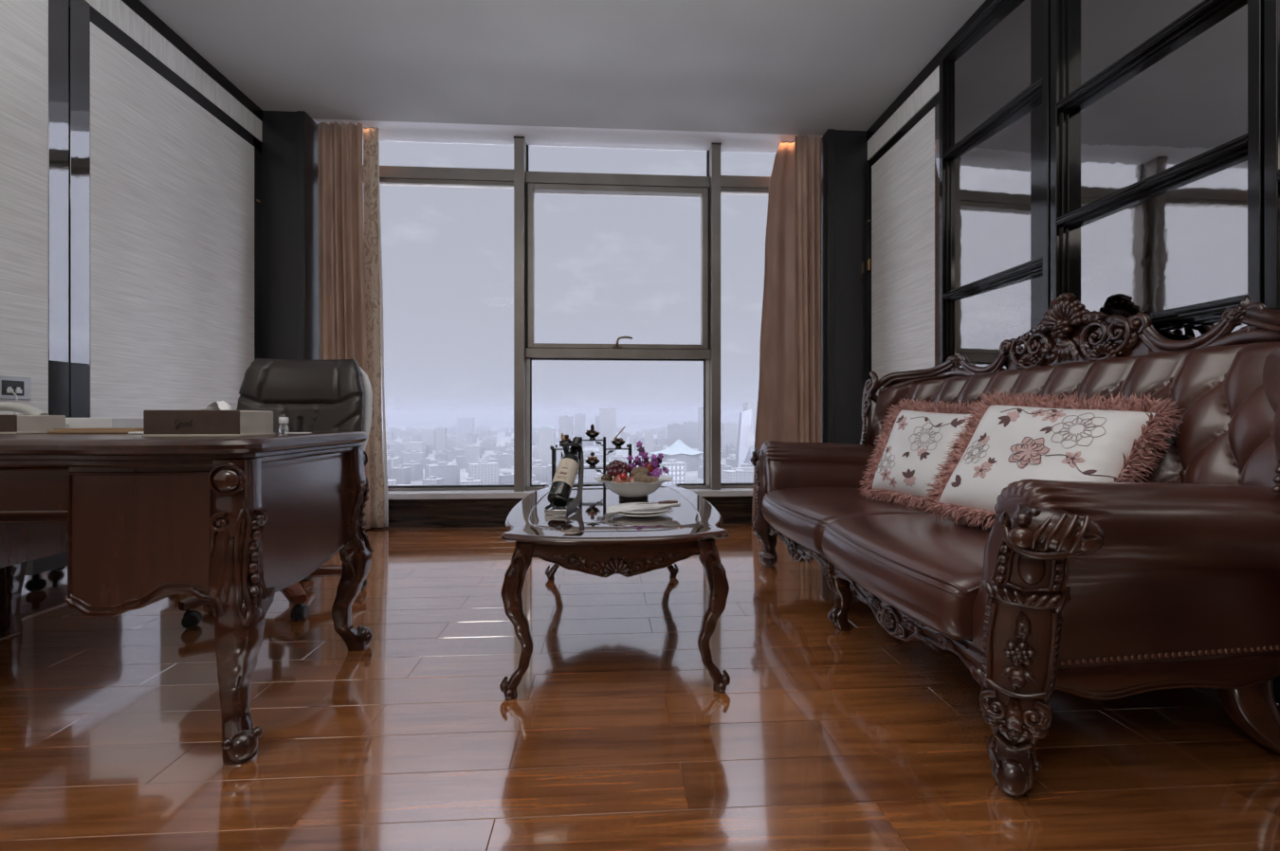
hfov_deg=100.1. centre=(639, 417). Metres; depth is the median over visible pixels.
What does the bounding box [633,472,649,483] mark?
kiwi
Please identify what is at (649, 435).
tower block
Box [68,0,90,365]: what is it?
trim
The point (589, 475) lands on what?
building
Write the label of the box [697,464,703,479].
building
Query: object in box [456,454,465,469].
building
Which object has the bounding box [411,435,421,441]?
building
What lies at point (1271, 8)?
wall mirror
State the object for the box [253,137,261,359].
trim
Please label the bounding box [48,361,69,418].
trim
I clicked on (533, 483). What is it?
building
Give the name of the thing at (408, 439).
building
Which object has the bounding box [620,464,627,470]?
grape
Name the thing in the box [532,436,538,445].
building
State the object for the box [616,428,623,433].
building
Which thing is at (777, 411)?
curtain
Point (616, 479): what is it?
apple
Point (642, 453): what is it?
sprig
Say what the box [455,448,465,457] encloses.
building
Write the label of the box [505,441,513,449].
building
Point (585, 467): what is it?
shelf
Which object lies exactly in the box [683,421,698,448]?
tower block
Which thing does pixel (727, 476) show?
building
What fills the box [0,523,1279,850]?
floor
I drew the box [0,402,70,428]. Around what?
telephone
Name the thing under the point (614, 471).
grape
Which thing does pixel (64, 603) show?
trim
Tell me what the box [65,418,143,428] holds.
paper stack
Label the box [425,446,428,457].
building
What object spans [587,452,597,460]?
dessert
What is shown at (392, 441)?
building
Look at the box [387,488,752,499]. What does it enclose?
trim
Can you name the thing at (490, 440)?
building
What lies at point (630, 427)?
ground
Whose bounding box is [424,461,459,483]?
building
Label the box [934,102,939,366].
trim
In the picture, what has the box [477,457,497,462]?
building
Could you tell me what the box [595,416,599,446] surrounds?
tower block
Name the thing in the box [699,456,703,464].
building
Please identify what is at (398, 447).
building
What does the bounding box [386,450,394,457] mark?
building
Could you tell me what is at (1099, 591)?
sofa
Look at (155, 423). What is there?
tissue box
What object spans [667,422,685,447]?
tower block
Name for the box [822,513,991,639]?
seat cushion
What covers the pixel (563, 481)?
wine bottle
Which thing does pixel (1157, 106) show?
wall mirror
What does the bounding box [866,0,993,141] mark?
trim
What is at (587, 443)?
building
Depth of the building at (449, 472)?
679.23 m
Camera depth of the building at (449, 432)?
2761.54 m
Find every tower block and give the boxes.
[405,441,426,458]
[421,429,436,450]
[436,428,446,451]
[457,418,475,435]
[465,445,482,473]
[538,426,554,466]
[558,415,572,455]
[574,413,585,447]
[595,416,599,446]
[599,408,616,457]
[644,431,653,461]
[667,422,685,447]
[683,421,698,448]
[698,406,703,457]
[721,421,736,448]
[743,402,757,434]
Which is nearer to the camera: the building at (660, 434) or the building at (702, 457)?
the building at (702, 457)
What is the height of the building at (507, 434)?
23.935 m
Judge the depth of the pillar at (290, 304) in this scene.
3.61 m
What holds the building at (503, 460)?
on the ground
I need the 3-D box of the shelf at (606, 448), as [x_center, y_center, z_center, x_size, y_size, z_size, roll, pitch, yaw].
[-0.110,0.154,2.603,0.132,0.005,0.070,0,0,-4]
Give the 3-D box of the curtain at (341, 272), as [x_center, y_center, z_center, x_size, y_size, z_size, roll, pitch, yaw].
[-2.072,-0.636,3.751,0.357,2.843,0.083,0,0,-4]
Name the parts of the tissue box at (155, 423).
panel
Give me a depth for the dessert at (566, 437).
2.58 m
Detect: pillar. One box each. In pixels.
[261,110,319,360]
[821,128,868,444]
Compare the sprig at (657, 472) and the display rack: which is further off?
the display rack
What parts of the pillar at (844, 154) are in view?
moulding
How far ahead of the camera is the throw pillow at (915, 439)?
2.23 m
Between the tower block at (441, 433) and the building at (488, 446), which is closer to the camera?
the tower block at (441, 433)
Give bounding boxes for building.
[382,431,394,442]
[383,457,399,468]
[383,459,391,479]
[385,439,398,443]
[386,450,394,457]
[387,479,396,485]
[388,427,398,439]
[389,442,405,456]
[391,465,410,485]
[398,449,419,465]
[399,430,414,438]
[402,436,411,443]
[402,451,424,463]
[402,461,422,481]
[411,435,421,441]
[411,458,440,469]
[421,475,444,485]
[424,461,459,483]
[425,444,432,454]
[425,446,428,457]
[428,462,458,485]
[434,452,446,461]
[435,449,453,461]
[443,446,455,459]
[446,436,457,440]
[446,438,455,448]
[448,431,456,435]
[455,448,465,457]
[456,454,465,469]
[457,438,467,448]
[460,446,484,455]
[461,477,480,485]
[468,437,476,443]
[468,460,499,485]
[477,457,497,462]
[479,440,495,450]
[481,438,494,441]
[489,452,510,468]
[493,445,506,454]
[498,472,513,484]
[502,453,513,465]
[505,431,511,437]
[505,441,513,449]
[505,447,513,455]
[531,446,538,459]
[531,458,544,466]
[531,464,547,482]
[531,481,548,484]
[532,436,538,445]
[546,462,575,484]
[556,447,562,462]
[577,452,593,464]
[583,461,608,482]
[585,437,593,445]
[593,452,609,463]
[610,455,628,464]
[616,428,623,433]
[620,432,627,439]
[633,437,642,450]
[640,444,663,457]
[656,438,667,445]
[657,430,666,438]
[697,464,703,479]
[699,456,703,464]
[720,450,725,457]
[720,463,731,483]
[721,467,744,483]
[725,443,736,458]
[725,456,735,467]
[730,448,736,455]
[734,467,753,482]
[740,461,753,467]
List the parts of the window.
rail, rail, sash, handle, rail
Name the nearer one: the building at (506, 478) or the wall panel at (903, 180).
the wall panel at (903, 180)
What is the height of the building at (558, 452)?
31.021 m
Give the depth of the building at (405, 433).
2347.12 m
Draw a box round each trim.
[22,603,66,619]
[48,0,68,362]
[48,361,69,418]
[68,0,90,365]
[68,0,261,150]
[69,363,90,418]
[85,0,261,141]
[121,0,262,121]
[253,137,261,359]
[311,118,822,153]
[381,496,752,528]
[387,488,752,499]
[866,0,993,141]
[867,65,939,160]
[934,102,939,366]
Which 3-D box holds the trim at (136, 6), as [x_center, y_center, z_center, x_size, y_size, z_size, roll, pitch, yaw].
[-2.357,-2.023,0.630,0.016,0.073,5.950,0,0,-4]
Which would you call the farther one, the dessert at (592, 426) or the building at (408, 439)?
the building at (408, 439)
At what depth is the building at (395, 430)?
2227.64 m
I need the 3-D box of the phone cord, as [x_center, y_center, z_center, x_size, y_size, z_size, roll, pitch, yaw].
[-2.296,-0.032,1.954,0.246,0.140,0.249,0,0,-4]
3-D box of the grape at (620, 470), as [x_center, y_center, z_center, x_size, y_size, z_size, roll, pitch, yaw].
[-0.077,0.218,2.111,0.029,0.032,0.029,0,0,-4]
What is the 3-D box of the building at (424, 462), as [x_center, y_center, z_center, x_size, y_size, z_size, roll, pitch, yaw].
[-385.042,84.130,964.797,48.634,17.340,12.795,0,0,-32]
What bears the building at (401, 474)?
on the ground
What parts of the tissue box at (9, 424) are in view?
panel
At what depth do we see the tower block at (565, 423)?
1287.06 m
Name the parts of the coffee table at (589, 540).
leg, leg, leg, leg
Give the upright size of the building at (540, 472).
25.996 m
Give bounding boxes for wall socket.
[0,375,30,400]
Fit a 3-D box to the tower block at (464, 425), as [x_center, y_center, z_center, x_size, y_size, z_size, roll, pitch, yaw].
[-844.424,48.201,2600.001,69.627,89.198,55.821,0,0,-4]
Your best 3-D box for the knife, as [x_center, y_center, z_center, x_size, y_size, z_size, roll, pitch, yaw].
[0.057,0.287,1.800,0.140,0.013,0.013,0,0,-4]
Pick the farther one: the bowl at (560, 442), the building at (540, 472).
the building at (540, 472)
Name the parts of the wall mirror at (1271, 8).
rail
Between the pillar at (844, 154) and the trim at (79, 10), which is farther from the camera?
the pillar at (844, 154)
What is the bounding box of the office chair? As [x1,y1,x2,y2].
[178,358,372,629]
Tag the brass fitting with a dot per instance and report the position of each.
(868, 261)
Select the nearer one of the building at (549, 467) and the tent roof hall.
the building at (549, 467)
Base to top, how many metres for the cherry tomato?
0.033 m
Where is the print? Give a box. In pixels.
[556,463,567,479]
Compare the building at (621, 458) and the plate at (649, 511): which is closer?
the plate at (649, 511)
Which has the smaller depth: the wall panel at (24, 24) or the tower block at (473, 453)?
the wall panel at (24, 24)
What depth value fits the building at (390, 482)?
589.26 m
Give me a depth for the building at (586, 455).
1046.12 m
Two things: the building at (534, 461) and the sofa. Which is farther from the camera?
the building at (534, 461)
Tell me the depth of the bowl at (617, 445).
2.58 m
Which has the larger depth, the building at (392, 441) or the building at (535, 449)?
the building at (392, 441)
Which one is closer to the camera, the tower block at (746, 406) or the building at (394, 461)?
the building at (394, 461)
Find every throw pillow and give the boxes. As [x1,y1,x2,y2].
[857,398,980,511]
[920,388,1184,530]
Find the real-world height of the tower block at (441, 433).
63.004 m
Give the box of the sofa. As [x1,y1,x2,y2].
[749,292,1279,797]
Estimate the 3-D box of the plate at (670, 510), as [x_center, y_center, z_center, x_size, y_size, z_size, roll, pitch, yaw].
[0.005,0.325,1.834,0.218,0.016,0.218,0,0,-4]
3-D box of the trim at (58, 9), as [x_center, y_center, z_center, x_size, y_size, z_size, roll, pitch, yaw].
[-2.461,-1.042,2.265,0.011,1.615,0.086,0,0,-4]
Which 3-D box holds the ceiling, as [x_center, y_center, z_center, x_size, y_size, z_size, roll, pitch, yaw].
[-0.269,-2.110,0.800,4.382,0.100,6.030,0,0,-4]
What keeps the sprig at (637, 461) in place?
in the fruit bowl at (635, 491)
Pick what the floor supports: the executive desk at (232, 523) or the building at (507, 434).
the executive desk at (232, 523)
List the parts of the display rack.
post, post, rail, post, post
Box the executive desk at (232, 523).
[0,431,373,765]
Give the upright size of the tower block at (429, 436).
59.287 m
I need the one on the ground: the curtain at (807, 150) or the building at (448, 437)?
the building at (448, 437)
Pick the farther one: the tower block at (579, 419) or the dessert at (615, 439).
the tower block at (579, 419)
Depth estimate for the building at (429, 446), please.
1346.19 m
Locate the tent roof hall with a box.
[650,439,703,471]
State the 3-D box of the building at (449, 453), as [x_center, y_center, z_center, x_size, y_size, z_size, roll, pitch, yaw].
[-402.054,79.844,1099.603,13.141,25.912,39.807,0,0,18]
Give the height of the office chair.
1.076 m
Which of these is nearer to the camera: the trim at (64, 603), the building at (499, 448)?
the trim at (64, 603)
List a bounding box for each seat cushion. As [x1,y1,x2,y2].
[761,487,939,555]
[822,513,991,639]
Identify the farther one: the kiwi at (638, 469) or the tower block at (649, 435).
the tower block at (649, 435)
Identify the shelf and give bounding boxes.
[584,466,603,469]
[605,448,628,450]
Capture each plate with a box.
[613,502,671,514]
[613,509,673,517]
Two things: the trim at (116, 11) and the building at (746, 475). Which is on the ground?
the building at (746, 475)
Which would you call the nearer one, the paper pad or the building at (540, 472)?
the paper pad
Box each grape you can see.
[606,469,612,476]
[611,469,618,476]
[612,463,620,470]
[617,468,622,475]
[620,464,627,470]
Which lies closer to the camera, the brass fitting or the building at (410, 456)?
the brass fitting
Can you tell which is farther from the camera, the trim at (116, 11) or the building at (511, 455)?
the building at (511, 455)
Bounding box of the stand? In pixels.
[544,443,584,515]
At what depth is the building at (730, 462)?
856.32 m
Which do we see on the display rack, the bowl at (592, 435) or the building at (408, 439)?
the bowl at (592, 435)
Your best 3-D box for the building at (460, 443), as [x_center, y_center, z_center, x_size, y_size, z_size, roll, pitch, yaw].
[-525.724,78.197,1587.447,20.560,29.206,24.165,0,0,18]
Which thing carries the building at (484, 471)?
on the ground
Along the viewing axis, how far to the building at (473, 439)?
1899.83 m
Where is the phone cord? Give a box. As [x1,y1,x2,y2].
[11,390,18,415]
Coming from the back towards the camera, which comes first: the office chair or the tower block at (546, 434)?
the tower block at (546, 434)
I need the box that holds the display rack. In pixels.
[549,437,631,486]
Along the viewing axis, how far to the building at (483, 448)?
1323.38 m
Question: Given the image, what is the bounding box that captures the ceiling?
[139,0,985,135]
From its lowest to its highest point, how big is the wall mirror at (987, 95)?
2.681 m
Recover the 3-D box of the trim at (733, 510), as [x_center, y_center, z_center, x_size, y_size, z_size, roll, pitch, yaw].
[-0.474,0.697,4.020,3.610,0.207,0.153,0,0,-4]
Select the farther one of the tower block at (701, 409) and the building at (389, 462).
the tower block at (701, 409)
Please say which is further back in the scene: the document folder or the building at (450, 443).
the building at (450, 443)
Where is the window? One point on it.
(525, 184)
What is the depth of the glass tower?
791.39 m
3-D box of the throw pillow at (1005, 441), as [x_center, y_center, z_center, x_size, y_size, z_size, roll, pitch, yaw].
[1.229,0.149,1.678,0.462,0.500,0.626,0,0,-4]
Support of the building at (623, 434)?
on the ground
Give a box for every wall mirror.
[939,0,1050,369]
[1050,0,1263,340]
[1263,0,1279,310]
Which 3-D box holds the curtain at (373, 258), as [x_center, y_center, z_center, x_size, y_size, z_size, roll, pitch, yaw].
[-1.879,-0.636,3.814,0.170,2.843,0.036,0,0,-4]
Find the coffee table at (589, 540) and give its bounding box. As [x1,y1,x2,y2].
[499,483,730,699]
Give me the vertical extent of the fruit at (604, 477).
0.040 m
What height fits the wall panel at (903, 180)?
2.457 m
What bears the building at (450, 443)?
on the ground
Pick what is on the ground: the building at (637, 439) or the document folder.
the building at (637, 439)
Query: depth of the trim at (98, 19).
2.81 m
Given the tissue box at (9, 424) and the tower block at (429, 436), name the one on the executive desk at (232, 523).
the tissue box at (9, 424)
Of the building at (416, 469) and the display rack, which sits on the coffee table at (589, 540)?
the display rack
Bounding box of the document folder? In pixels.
[47,427,143,434]
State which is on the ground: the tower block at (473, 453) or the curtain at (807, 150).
the tower block at (473, 453)
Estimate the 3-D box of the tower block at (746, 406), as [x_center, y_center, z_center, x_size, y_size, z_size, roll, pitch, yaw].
[219.469,33.511,1000.000,46.618,118.579,37.414,0,0,-4]
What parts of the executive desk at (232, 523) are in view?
leg, panel, apron rail, drawer, edge moulding, edge moulding, pedestal panel, leg, panel, edge moulding, leg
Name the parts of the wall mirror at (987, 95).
rail, mirror pane, mirror pane, mirror pane, rail, rail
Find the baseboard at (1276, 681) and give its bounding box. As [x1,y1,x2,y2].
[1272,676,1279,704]
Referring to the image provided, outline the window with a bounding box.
[362,136,770,492]
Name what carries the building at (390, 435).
on the ground
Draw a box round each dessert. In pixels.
[561,433,570,441]
[586,423,597,432]
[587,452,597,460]
[613,426,624,441]
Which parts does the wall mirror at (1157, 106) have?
mirror pane, rail, rail, mirror pane, mirror pane, rail, mirror pane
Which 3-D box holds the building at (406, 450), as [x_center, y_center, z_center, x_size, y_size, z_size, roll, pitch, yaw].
[-454.009,78.305,1052.900,14.593,28.990,39.390,0,0,18]
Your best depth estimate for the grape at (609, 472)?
2.11 m
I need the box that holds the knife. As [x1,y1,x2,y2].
[638,500,677,504]
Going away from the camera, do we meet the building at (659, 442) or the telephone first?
the telephone
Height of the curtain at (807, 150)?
2.843 m
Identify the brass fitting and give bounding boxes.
[866,259,870,271]
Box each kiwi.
[629,466,648,476]
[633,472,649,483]
[648,475,658,483]
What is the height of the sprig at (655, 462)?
0.108 m
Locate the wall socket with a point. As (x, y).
(21, 386)
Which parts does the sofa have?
arm post, rail, arm, leg, rail, crest rail, arm post, arm, rail, edge moulding, nail trim, crest rail, leg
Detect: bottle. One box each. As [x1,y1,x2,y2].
[278,417,288,433]
[547,437,581,507]
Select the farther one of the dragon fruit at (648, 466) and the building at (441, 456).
the building at (441, 456)
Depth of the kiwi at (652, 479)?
2.12 m
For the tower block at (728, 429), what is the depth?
1336.70 m
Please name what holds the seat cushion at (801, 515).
on the sofa
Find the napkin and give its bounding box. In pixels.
[606,499,680,514]
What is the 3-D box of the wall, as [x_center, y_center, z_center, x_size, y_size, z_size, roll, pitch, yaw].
[1.873,-0.630,1.118,0.108,2.860,6.400,0,0,-4]
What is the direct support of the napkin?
on the plate at (649, 511)
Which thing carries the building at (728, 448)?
on the ground
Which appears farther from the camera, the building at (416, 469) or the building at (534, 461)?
the building at (534, 461)
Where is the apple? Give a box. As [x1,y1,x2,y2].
[613,475,630,483]
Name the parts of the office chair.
arm, arm, backrest, arm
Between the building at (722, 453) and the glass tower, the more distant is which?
the building at (722, 453)
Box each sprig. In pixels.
[626,455,641,476]
[635,440,649,467]
[647,466,669,477]
[650,453,663,469]
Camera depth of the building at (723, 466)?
720.74 m
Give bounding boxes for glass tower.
[734,409,754,468]
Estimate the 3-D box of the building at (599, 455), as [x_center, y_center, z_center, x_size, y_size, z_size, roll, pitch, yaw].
[-64.415,75.576,892.771,15.360,34.447,34.718,0,0,18]
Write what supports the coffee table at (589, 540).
on the floor
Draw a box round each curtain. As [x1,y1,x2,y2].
[317,121,370,529]
[363,127,388,528]
[751,141,797,523]
[794,134,821,442]
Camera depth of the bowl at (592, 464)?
2.58 m
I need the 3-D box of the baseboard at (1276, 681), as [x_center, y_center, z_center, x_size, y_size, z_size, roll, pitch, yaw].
[1.825,0.741,0.889,0.016,0.118,5.950,0,0,-4]
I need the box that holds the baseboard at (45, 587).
[19,534,67,616]
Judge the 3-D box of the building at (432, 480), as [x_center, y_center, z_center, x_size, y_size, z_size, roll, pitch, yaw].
[-239.030,80.687,619.788,17.765,24.226,19.764,0,0,2]
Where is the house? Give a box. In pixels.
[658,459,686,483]
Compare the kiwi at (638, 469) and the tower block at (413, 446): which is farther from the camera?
the tower block at (413, 446)
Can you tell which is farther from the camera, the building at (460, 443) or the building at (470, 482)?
the building at (460, 443)
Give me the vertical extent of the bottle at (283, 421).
0.048 m
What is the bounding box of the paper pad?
[128,431,143,434]
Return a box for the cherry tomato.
[620,472,626,480]
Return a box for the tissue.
[196,400,231,410]
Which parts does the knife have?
handle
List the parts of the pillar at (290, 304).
moulding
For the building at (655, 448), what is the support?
on the ground
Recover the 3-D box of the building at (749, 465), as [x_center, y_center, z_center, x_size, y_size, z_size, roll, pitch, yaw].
[157.097,77.120,735.151,35.376,31.361,20.892,0,0,14]
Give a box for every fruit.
[601,474,612,483]
[644,461,654,473]
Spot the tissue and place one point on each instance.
(217, 405)
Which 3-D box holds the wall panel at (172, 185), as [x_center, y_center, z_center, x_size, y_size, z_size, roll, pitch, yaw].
[-2.504,-0.787,2.959,0.012,1.974,1.119,0,0,-4]
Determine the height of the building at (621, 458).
18.634 m
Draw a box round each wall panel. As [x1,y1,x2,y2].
[0,0,48,415]
[90,21,254,418]
[871,107,934,424]
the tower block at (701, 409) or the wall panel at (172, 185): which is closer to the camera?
the wall panel at (172, 185)
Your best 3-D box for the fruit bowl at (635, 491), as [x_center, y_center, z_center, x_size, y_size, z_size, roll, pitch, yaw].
[-0.026,0.288,2.172,0.322,0.090,0.322,0,0,-4]
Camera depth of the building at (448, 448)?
1166.74 m
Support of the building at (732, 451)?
on the ground
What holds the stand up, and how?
on the coffee table at (589, 540)
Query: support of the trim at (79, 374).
attached to the wall
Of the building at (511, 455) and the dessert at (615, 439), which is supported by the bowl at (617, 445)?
the dessert at (615, 439)
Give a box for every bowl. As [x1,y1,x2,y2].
[558,440,572,448]
[585,432,600,439]
[585,459,600,467]
[593,473,673,501]
[610,440,625,448]
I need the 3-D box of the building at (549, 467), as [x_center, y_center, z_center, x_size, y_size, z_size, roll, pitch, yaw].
[-105.192,77.009,715.027,35.271,31.582,19.298,0,0,2]
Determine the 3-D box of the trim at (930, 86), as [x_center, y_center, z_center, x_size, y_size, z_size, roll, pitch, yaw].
[1.671,-1.919,3.415,0.010,0.137,0.890,0,0,-4]
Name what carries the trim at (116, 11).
attached to the wall
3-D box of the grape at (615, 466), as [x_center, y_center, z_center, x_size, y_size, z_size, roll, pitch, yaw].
[-0.094,0.200,2.133,0.029,0.032,0.029,0,0,-4]
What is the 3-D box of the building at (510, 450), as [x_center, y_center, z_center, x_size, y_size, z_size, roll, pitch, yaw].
[-262.418,77.975,1098.064,25.386,29.651,19.584,0,0,-15]
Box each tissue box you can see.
[0,415,65,434]
[141,410,274,437]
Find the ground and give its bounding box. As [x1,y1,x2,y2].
[382,420,738,485]

